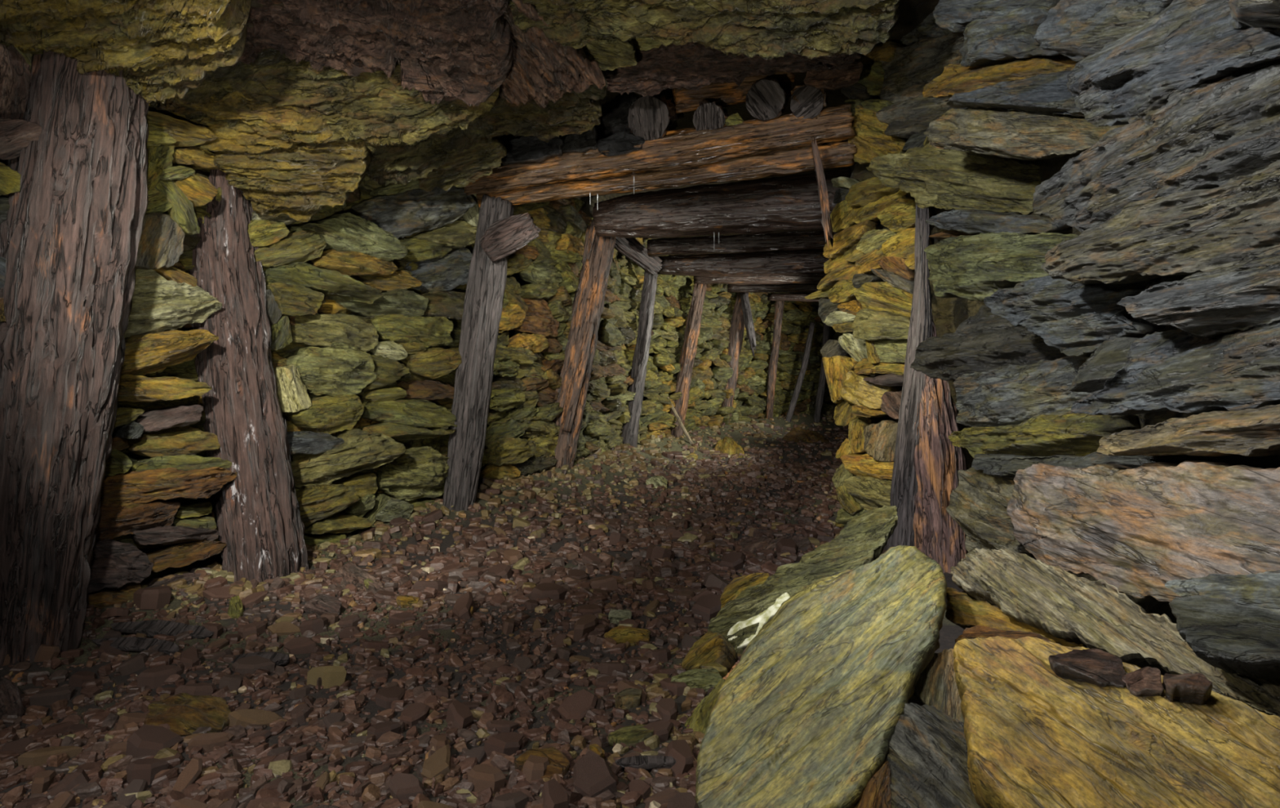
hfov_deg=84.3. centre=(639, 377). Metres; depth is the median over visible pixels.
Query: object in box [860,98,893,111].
stone
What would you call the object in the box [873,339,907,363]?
stone
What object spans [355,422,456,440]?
stone
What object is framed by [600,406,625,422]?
stone
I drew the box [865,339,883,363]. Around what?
stone
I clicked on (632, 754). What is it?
chip
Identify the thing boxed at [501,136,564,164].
stone
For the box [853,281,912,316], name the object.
stone
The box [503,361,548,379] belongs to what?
stone
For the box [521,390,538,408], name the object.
stone
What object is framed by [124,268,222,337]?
stone
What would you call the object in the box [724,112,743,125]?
stone
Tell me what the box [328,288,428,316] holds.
stone
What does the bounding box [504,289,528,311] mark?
stone
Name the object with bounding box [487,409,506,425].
stone
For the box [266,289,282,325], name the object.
stone
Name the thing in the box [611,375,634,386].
stone
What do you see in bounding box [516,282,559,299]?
stone
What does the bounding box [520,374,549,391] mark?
stone
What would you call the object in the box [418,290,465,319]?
stone
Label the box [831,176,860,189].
stone
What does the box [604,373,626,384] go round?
stone
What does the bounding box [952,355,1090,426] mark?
stone
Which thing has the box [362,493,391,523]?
stone
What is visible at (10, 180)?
stone
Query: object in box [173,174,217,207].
stone
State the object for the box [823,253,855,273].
stone
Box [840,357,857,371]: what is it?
stone
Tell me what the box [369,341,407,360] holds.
stone
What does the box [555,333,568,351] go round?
stone
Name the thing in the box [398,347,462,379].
stone
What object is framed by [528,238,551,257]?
stone
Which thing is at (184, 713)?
stone
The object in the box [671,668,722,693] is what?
stone
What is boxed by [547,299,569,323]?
stone
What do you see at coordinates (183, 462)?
stone
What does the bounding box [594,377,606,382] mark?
stone
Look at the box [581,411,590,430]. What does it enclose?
stone
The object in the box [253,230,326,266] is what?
stone
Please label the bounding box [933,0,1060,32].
stone
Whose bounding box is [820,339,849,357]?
stone
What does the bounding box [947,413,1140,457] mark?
stone
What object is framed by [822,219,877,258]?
stone
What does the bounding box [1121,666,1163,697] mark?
stone
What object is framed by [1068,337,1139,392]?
stone
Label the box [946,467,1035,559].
stone
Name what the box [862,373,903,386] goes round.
stone
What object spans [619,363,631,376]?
stone
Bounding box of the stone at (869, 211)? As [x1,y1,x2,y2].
[848,189,914,223]
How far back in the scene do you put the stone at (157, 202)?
2.79 m
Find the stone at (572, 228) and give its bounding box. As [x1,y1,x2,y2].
[564,221,582,238]
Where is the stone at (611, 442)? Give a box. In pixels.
[604,435,623,448]
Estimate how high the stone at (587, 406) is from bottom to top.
0.144 m
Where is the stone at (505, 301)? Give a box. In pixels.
[502,292,508,307]
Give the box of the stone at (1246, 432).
[1096,404,1279,456]
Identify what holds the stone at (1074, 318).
attached to the wall at (948, 313)
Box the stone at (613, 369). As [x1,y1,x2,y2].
[602,363,626,377]
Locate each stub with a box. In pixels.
[626,88,684,140]
[691,99,728,130]
[745,77,788,120]
[790,82,827,119]
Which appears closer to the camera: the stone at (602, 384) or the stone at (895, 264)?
the stone at (895, 264)
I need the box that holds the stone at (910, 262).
[904,253,915,269]
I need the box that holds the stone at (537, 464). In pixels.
[511,455,557,475]
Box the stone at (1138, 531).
[1006,460,1279,602]
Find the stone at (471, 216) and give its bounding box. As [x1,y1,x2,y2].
[453,185,479,226]
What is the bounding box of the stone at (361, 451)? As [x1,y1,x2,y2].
[290,428,405,487]
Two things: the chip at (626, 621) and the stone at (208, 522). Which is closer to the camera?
the chip at (626, 621)
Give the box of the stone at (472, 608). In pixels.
[470,605,473,614]
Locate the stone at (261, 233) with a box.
[247,219,288,246]
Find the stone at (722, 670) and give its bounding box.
[700,662,728,678]
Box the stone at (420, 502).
[411,499,435,507]
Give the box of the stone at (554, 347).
[539,336,562,353]
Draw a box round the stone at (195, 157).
[172,146,218,170]
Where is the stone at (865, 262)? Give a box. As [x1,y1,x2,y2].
[854,248,884,275]
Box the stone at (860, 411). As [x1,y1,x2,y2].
[851,404,888,417]
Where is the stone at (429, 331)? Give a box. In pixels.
[371,314,453,348]
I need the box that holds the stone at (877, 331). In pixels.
[853,322,909,341]
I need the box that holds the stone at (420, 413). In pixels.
[360,398,457,430]
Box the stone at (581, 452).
[574,447,590,460]
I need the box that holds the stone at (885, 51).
[855,40,903,66]
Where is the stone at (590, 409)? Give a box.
[583,402,593,413]
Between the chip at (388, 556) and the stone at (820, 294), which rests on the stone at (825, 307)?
the stone at (820, 294)
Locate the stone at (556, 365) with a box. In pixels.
[535,357,563,375]
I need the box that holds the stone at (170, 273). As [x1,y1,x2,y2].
[152,266,197,286]
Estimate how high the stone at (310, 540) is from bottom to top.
0.120 m
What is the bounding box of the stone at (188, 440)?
[126,425,220,457]
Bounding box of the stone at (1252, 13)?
[1228,0,1279,28]
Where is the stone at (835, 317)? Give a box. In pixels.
[823,311,856,326]
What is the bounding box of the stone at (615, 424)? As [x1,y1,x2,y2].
[607,418,623,431]
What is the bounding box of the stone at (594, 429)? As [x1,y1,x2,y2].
[582,422,614,436]
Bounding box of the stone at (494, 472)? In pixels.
[479,464,520,480]
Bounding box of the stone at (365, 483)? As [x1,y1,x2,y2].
[333,472,377,497]
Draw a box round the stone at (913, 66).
[879,31,964,103]
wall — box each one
[138,135,835,552]
[847,53,1238,675]
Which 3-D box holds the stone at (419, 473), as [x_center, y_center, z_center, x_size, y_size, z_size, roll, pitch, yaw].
[-1.312,0.571,4.166,0.301,0.318,0.531,0,0,42]
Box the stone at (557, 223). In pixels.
[546,211,567,233]
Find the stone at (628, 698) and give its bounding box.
[614,688,642,709]
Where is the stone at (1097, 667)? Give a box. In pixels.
[1048,648,1125,688]
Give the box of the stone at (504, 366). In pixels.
[493,355,519,377]
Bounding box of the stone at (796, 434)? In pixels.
[782,426,829,443]
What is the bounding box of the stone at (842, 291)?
[827,279,857,303]
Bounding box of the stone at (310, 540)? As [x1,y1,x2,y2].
[303,533,346,546]
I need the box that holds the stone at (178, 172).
[159,165,195,180]
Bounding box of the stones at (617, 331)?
[0,102,851,581]
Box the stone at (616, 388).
[607,382,628,395]
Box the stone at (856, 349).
[838,332,867,361]
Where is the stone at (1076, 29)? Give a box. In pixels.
[1033,0,1173,61]
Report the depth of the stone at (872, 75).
3.99 m
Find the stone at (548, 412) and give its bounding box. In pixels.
[534,402,563,422]
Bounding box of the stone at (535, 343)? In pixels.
[506,333,550,353]
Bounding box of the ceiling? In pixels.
[0,0,939,231]
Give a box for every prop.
[0,40,149,667]
[188,153,309,582]
[442,194,541,511]
[551,218,615,470]
[620,271,657,447]
[669,284,706,437]
[721,292,756,423]
[765,301,784,419]
[785,322,815,422]
[813,324,829,422]
[886,204,968,573]
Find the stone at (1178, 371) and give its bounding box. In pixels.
[1071,320,1279,415]
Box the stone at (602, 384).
[598,382,610,393]
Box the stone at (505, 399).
[489,387,525,412]
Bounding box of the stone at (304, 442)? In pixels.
[286,431,344,454]
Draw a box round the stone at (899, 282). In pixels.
[870,268,914,294]
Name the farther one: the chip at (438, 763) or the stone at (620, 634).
the stone at (620, 634)
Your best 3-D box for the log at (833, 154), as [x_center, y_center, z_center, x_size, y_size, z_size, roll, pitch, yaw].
[0.134,-1.234,4.294,2.284,0.382,0.189,0,0,7]
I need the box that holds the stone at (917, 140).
[902,131,926,151]
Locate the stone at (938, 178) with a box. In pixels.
[866,142,1041,214]
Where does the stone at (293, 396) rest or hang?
on the stone at (329, 415)
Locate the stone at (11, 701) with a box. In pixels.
[0,675,24,718]
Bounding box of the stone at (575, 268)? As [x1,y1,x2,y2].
[567,262,578,277]
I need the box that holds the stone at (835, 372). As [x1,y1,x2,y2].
[822,355,848,403]
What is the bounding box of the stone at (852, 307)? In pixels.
[837,300,862,315]
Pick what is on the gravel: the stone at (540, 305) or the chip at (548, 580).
the chip at (548, 580)
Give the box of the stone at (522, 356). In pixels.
[495,344,537,366]
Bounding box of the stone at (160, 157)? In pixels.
[146,143,174,190]
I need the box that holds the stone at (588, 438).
[582,434,599,442]
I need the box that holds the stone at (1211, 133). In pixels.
[1032,58,1279,231]
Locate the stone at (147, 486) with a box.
[100,466,236,505]
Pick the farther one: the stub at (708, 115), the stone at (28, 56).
the stub at (708, 115)
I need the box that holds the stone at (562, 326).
[555,322,567,337]
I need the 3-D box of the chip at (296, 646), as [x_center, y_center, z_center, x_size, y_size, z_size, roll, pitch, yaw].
[-1.131,0.901,2.360,0.111,0.057,0.062,0,0,-6]
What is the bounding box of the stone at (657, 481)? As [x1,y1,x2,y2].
[645,475,667,488]
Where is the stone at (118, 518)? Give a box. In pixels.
[95,499,180,542]
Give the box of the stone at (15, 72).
[0,44,31,119]
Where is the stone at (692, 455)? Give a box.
[686,453,697,460]
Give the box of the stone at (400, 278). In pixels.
[349,270,422,291]
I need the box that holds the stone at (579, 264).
[576,261,581,267]
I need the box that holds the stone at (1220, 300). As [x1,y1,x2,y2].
[1116,249,1279,337]
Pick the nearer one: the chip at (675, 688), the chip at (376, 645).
the chip at (675, 688)
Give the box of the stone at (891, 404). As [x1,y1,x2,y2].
[880,391,902,419]
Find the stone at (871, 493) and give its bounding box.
[842,475,891,510]
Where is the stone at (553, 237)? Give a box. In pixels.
[544,229,561,248]
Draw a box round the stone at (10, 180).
[0,162,21,195]
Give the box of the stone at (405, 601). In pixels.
[395,595,419,608]
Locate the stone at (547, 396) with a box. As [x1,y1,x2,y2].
[536,386,559,407]
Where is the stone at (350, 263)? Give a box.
[307,248,398,275]
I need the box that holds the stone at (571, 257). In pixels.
[548,248,582,262]
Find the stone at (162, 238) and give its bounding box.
[135,213,184,270]
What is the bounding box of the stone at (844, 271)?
[817,262,857,289]
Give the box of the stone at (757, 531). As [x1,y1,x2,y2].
[752,528,773,537]
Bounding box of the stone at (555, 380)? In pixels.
[546,368,561,390]
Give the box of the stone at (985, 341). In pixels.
[910,305,1090,381]
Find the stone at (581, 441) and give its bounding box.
[577,429,586,448]
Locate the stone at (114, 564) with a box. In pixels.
[88,538,153,593]
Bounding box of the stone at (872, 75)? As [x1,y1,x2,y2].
[856,61,884,95]
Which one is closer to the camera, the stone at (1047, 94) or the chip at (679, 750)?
the chip at (679, 750)
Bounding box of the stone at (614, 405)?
[601,399,622,411]
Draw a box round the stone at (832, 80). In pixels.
[803,60,863,90]
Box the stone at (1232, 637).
[1168,595,1279,679]
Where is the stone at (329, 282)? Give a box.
[263,262,384,303]
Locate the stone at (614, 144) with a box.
[596,131,644,155]
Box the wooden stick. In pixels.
[667,396,693,444]
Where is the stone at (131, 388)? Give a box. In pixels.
[117,373,212,402]
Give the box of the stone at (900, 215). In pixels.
[876,195,933,232]
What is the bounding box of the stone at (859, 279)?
[852,273,884,288]
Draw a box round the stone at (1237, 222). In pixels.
[1040,170,1279,284]
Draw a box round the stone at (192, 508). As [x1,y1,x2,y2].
[174,501,212,519]
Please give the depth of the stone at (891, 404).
3.85 m
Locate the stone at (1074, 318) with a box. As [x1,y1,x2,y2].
[983,273,1194,356]
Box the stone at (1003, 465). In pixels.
[971,452,1279,477]
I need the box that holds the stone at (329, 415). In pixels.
[284,394,364,434]
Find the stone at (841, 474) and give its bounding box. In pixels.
[831,463,856,488]
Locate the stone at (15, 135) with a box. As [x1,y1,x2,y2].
[0,117,42,159]
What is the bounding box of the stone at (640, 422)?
[638,419,642,429]
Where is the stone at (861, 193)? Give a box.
[844,177,899,207]
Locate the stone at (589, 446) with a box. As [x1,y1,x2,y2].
[583,441,599,452]
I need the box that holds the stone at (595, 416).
[586,410,607,427]
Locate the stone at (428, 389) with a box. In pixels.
[395,379,454,400]
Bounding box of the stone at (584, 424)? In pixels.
[581,418,586,428]
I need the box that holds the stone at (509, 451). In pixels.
[484,436,536,466]
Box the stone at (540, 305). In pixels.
[522,297,551,314]
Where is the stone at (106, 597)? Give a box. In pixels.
[86,582,141,608]
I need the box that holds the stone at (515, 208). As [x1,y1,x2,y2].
[513,204,518,215]
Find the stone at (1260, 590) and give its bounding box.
[1164,569,1279,614]
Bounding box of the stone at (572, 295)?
[568,277,578,297]
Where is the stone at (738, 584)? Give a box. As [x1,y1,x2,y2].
[720,573,768,608]
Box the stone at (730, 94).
[671,71,795,113]
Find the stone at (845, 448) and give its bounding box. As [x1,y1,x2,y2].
[835,438,862,458]
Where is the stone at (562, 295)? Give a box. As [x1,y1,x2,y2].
[544,285,572,306]
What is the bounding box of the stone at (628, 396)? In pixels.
[604,391,635,400]
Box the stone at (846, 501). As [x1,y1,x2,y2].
[835,485,864,515]
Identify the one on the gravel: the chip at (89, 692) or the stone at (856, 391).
the chip at (89, 692)
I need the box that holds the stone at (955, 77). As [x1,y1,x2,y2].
[922,55,1077,97]
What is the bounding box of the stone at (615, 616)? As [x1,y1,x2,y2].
[608,608,631,624]
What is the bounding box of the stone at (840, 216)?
[830,199,861,232]
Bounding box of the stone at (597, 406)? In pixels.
[589,401,609,412]
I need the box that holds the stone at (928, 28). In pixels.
[897,12,963,46]
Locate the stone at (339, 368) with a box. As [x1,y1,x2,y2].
[285,342,376,396]
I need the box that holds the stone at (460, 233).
[407,219,477,248]
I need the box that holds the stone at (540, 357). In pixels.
[533,352,543,364]
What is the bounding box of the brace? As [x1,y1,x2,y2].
[613,236,662,275]
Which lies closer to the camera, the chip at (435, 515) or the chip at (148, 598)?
the chip at (148, 598)
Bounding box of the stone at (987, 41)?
[959,6,1060,66]
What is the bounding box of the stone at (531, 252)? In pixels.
[511,244,539,259]
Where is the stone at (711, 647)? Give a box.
[681,631,737,672]
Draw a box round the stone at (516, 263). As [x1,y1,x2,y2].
[506,253,533,276]
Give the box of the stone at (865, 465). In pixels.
[840,453,893,479]
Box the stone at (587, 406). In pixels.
[584,400,591,409]
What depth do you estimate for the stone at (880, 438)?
3.86 m
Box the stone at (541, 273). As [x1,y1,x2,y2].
[518,262,562,285]
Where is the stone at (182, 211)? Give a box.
[153,179,199,235]
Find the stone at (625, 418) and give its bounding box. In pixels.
[615,404,630,423]
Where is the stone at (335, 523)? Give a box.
[304,513,373,534]
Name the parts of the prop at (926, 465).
post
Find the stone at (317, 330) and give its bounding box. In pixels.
[281,313,379,351]
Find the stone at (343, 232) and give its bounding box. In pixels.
[287,212,407,261]
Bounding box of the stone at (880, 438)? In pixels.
[863,420,897,462]
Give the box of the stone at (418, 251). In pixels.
[395,237,452,262]
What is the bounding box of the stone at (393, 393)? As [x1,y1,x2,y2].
[360,386,407,402]
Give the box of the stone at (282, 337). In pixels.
[270,315,292,351]
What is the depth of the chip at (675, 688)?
1.96 m
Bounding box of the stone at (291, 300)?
[265,282,324,315]
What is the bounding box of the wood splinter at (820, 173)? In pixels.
[811,136,833,247]
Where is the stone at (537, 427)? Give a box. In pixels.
[520,415,559,439]
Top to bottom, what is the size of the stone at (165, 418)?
0.102 m
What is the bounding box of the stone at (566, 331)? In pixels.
[561,320,571,338]
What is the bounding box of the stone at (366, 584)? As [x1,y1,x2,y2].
[364,578,373,588]
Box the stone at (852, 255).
[843,243,865,262]
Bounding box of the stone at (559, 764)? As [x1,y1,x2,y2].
[514,746,569,779]
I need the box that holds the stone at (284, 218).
[251,210,297,225]
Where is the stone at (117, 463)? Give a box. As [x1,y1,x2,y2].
[105,448,132,475]
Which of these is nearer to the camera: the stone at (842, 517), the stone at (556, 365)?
the stone at (842, 517)
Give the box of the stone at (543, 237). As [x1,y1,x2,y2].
[535,224,549,244]
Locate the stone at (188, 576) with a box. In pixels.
[139,571,213,588]
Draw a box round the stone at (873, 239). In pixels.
[856,228,897,253]
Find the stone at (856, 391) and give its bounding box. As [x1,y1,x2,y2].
[840,370,899,409]
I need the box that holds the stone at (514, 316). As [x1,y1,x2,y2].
[498,302,525,333]
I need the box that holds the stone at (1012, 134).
[923,107,1126,159]
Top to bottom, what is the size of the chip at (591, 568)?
0.045 m
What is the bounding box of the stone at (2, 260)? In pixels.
[0,256,6,288]
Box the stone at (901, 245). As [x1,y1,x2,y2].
[881,227,932,257]
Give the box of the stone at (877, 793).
[854,759,891,807]
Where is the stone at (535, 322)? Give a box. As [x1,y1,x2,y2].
[506,311,559,337]
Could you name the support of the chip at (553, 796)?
on the gravel
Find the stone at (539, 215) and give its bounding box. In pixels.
[516,204,550,229]
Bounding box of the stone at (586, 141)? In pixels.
[562,126,597,152]
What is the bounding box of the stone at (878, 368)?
[871,363,904,374]
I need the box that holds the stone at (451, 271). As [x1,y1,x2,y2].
[404,247,471,292]
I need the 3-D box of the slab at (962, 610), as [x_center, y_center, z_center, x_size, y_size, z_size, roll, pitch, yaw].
[0.967,0.637,1.827,0.111,0.123,0.356,0,0,-36]
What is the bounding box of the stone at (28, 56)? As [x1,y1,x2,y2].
[13,46,32,70]
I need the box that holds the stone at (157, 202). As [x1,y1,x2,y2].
[145,188,172,213]
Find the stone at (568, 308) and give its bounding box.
[564,304,572,319]
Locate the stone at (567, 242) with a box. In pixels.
[555,233,584,255]
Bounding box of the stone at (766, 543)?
[739,536,776,554]
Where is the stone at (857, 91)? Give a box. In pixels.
[840,83,879,100]
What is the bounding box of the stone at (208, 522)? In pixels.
[171,516,217,529]
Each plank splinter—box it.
[92,636,178,654]
[111,619,213,639]
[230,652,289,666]
[615,755,676,770]
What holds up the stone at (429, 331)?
on the stone at (433, 363)
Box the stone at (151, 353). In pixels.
[121,328,218,375]
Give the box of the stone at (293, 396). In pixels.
[274,364,311,413]
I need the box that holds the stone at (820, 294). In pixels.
[804,289,829,299]
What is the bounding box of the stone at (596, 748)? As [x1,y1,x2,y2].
[589,744,604,759]
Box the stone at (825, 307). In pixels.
[817,297,840,324]
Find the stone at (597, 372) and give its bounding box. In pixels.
[589,364,603,380]
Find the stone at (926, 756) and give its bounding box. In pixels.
[884,702,982,807]
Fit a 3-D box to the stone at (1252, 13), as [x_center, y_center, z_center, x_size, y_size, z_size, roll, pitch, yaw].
[1.201,-0.697,1.318,0.264,0.122,0.091,0,0,-18]
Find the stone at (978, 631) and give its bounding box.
[955,625,1050,643]
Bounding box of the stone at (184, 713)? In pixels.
[143,693,231,737]
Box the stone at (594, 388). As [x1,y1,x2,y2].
[586,380,610,398]
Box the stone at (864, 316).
[851,308,910,330]
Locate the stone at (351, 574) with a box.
[331,562,386,591]
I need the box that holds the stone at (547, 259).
[532,253,559,266]
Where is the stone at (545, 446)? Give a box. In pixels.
[524,435,558,457]
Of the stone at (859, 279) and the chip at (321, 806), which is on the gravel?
the chip at (321, 806)
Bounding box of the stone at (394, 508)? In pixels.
[374,497,413,522]
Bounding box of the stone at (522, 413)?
[502,405,538,420]
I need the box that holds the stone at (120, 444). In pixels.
[111,436,128,451]
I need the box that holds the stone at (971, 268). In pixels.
[923,231,1079,301]
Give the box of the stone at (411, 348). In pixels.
[398,342,426,354]
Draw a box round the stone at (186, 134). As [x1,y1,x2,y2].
[146,111,218,146]
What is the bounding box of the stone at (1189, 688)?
[1162,673,1213,705]
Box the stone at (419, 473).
[374,446,449,501]
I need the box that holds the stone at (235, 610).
[226,595,244,618]
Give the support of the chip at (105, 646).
on the gravel
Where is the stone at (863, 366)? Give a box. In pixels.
[853,358,875,374]
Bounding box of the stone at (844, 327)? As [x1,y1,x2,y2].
[831,322,853,333]
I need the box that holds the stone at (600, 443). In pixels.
[591,440,605,452]
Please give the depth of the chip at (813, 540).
3.85 m
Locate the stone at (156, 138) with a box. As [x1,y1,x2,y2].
[146,129,176,146]
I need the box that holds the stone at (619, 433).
[598,430,622,440]
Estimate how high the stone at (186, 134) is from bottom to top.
0.112 m
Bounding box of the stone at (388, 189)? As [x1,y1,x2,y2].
[369,179,421,196]
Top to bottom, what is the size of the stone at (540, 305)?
0.192 m
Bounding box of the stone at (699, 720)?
[684,679,725,733]
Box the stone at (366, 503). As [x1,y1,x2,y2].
[340,493,375,517]
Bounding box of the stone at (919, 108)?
[875,94,952,124]
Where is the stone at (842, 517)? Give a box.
[835,508,865,526]
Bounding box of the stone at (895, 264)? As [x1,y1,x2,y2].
[878,256,915,280]
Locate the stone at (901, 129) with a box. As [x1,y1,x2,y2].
[884,120,929,138]
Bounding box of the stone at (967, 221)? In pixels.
[925,209,1071,234]
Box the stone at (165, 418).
[134,404,203,432]
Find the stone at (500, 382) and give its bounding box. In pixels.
[491,376,527,391]
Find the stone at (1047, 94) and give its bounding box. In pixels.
[946,70,1084,116]
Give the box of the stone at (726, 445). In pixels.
[715,435,744,457]
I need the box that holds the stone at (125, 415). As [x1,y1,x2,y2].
[114,407,144,428]
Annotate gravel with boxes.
[0,410,1089,807]
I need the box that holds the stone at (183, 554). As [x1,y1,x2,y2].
[143,540,226,572]
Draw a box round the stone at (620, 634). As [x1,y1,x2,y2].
[604,625,650,646]
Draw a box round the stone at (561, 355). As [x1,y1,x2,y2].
[540,349,564,361]
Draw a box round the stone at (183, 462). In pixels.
[128,454,231,471]
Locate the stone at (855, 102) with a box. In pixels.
[844,98,863,115]
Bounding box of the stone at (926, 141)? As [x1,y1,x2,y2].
[923,113,944,146]
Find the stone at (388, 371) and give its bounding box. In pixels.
[364,355,409,389]
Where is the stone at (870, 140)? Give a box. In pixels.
[848,105,906,164]
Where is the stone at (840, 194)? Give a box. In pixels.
[833,188,848,204]
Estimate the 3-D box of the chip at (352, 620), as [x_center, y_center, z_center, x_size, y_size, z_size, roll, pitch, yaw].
[-1.046,0.888,2.546,0.053,0.048,0.085,0,0,20]
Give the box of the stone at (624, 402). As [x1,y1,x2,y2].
[603,397,628,409]
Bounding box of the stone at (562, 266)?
[554,258,571,272]
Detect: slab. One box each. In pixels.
[694,545,946,807]
[707,505,897,655]
[945,587,1087,648]
[950,548,1279,717]
[953,635,1279,807]
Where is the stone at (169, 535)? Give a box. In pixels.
[130,525,219,545]
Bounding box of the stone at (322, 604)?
[303,594,342,618]
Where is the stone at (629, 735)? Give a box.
[607,724,653,748]
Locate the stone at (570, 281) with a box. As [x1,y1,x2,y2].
[558,271,578,293]
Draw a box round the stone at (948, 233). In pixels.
[928,230,979,239]
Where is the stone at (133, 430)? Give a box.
[111,420,143,439]
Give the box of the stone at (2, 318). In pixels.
[0,297,5,322]
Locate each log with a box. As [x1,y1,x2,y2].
[475,139,857,207]
[592,167,851,238]
[646,231,838,257]
[657,248,829,275]
[693,273,827,284]
[727,283,819,293]
[767,292,818,302]
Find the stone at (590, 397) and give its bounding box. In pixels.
[586,392,601,404]
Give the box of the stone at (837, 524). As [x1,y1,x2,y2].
[835,522,845,528]
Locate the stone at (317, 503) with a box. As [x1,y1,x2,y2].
[295,484,359,528]
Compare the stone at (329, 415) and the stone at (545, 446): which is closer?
the stone at (329, 415)
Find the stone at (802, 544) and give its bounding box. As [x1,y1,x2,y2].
[774,534,811,552]
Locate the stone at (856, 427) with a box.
[848,417,875,454]
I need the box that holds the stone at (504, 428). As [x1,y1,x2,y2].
[484,417,528,448]
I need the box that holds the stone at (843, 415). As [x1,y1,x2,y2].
[833,400,866,426]
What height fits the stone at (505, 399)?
0.179 m
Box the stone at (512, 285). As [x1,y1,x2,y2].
[505,276,520,294]
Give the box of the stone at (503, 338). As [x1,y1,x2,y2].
[497,330,509,346]
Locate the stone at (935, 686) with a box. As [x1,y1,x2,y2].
[912,648,964,724]
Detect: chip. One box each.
[0,736,33,754]
[2,654,10,666]
[17,746,83,768]
[17,796,48,807]
[29,644,60,662]
[29,686,75,706]
[31,770,56,795]
[36,721,75,735]
[44,769,89,796]
[46,791,75,807]
[59,648,84,657]
[66,724,88,733]
[68,671,96,687]
[80,686,100,698]
[97,640,128,657]
[103,630,121,638]
[106,607,130,617]
[107,742,127,755]
[115,712,146,729]
[117,779,148,807]
[118,653,147,675]
[125,724,183,758]
[126,758,168,785]
[133,586,172,609]
[135,633,147,638]
[137,665,182,688]
[158,723,169,729]
[165,611,175,619]
[169,798,208,807]
[172,756,203,793]
[174,617,189,624]
[174,683,217,695]
[179,646,199,668]
[185,680,196,684]
[187,732,234,753]
[201,622,222,639]
[202,586,236,599]
[207,638,228,649]
[210,648,231,660]
[217,799,239,807]
[218,674,249,692]
[228,709,284,727]
[231,655,275,675]
[234,703,251,711]
[237,620,267,639]
[241,591,267,608]
[244,642,257,650]
[245,796,284,807]
[247,614,260,622]
[248,730,271,739]
[262,577,291,583]
[263,776,295,789]
[266,622,300,636]
[266,746,292,756]
[275,616,294,623]
[283,636,315,654]
[288,685,310,699]
[289,702,311,725]
[289,749,314,763]
[293,725,308,736]
[299,617,328,635]
[306,551,317,558]
[306,666,346,688]
[314,576,326,582]
[315,771,329,795]
[315,804,338,807]
[317,664,333,666]
[320,613,338,624]
[322,712,345,732]
[324,742,334,753]
[327,544,337,551]
[327,757,342,767]
[337,614,359,627]
[338,626,359,639]
[355,694,364,706]
[361,640,388,651]
[367,720,400,742]
[367,762,391,774]
[369,666,388,679]
[375,686,407,708]
[377,554,391,559]
[388,613,416,625]
[388,773,422,800]
[389,517,408,526]
[400,702,430,726]
[403,629,427,638]
[412,581,448,591]
[417,800,452,807]
[420,744,451,781]
[422,509,443,522]
[422,666,430,672]
[430,734,447,751]
[433,685,449,698]
[440,564,462,573]
[444,650,453,660]
[445,700,473,729]
[447,575,462,582]
[452,591,475,621]
[462,566,482,577]
[462,701,481,710]
[462,746,485,764]
[463,533,472,539]
[467,764,506,794]
[469,644,490,654]
[472,527,488,532]
[476,492,492,501]
[481,488,501,493]
[481,661,508,676]
[484,732,524,757]
[485,700,499,720]
[486,720,518,733]
[488,564,512,579]
[490,791,528,807]
[493,527,506,535]
[493,548,505,555]
[498,505,505,511]
[502,619,515,635]
[503,548,523,564]
[512,517,530,528]
[512,656,533,673]
[515,581,526,589]
[517,511,534,518]
[522,755,549,782]
[524,600,538,609]
[530,527,546,537]
[530,582,567,600]
[532,618,541,631]
[538,577,555,584]
[540,778,568,807]
[552,633,567,644]
[555,647,573,659]
[557,688,597,722]
[558,530,564,537]
[560,619,570,629]
[565,551,577,559]
[568,568,587,579]
[568,655,591,664]
[573,614,598,641]
[573,679,591,687]
[573,751,617,797]
[576,604,602,614]
[578,612,595,617]
[582,551,601,564]
[583,564,597,574]
[586,736,602,757]
[588,516,604,521]
[589,576,617,591]
[590,507,601,515]
[590,528,604,535]
[595,522,608,524]
[595,675,617,687]
[598,662,627,675]
[608,531,627,546]
[610,547,622,551]
[613,556,626,564]
[613,725,624,731]
[617,680,646,702]
[618,515,629,519]
[618,618,639,628]
[621,751,641,758]
[625,522,638,529]
[626,520,635,524]
[626,656,646,664]
[626,779,651,799]
[639,560,645,567]
[640,579,655,590]
[643,600,659,616]
[643,720,673,742]
[644,789,679,807]
[645,544,675,560]
[651,565,662,577]
[652,648,671,662]
[655,697,677,721]
[656,617,670,629]
[657,668,675,675]
[659,677,687,696]
[662,560,678,569]
[663,528,684,539]
[665,522,673,526]
[665,739,693,777]
[666,792,698,807]
[675,519,687,528]
[678,616,700,624]
[681,633,697,649]
[691,515,702,520]
[691,593,720,621]
[692,590,710,601]
[700,512,715,518]
[700,533,715,544]
[702,572,728,590]
[706,687,714,694]
[719,551,745,570]
[748,527,757,537]
[759,525,770,529]
[775,538,797,553]
[776,520,786,524]
[797,516,814,521]
[808,537,820,546]
[811,528,830,535]
[817,535,834,541]
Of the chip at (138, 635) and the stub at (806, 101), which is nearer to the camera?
the chip at (138, 635)
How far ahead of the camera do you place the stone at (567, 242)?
5.67 m
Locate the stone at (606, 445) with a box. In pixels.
[603,444,610,450]
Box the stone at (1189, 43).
[1066,0,1279,126]
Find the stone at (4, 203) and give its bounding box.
[0,196,9,223]
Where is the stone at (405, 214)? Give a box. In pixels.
[344,186,476,239]
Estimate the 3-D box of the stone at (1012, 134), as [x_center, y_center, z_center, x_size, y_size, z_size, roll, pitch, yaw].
[1.352,-0.881,2.478,0.291,0.322,0.702,0,0,-27]

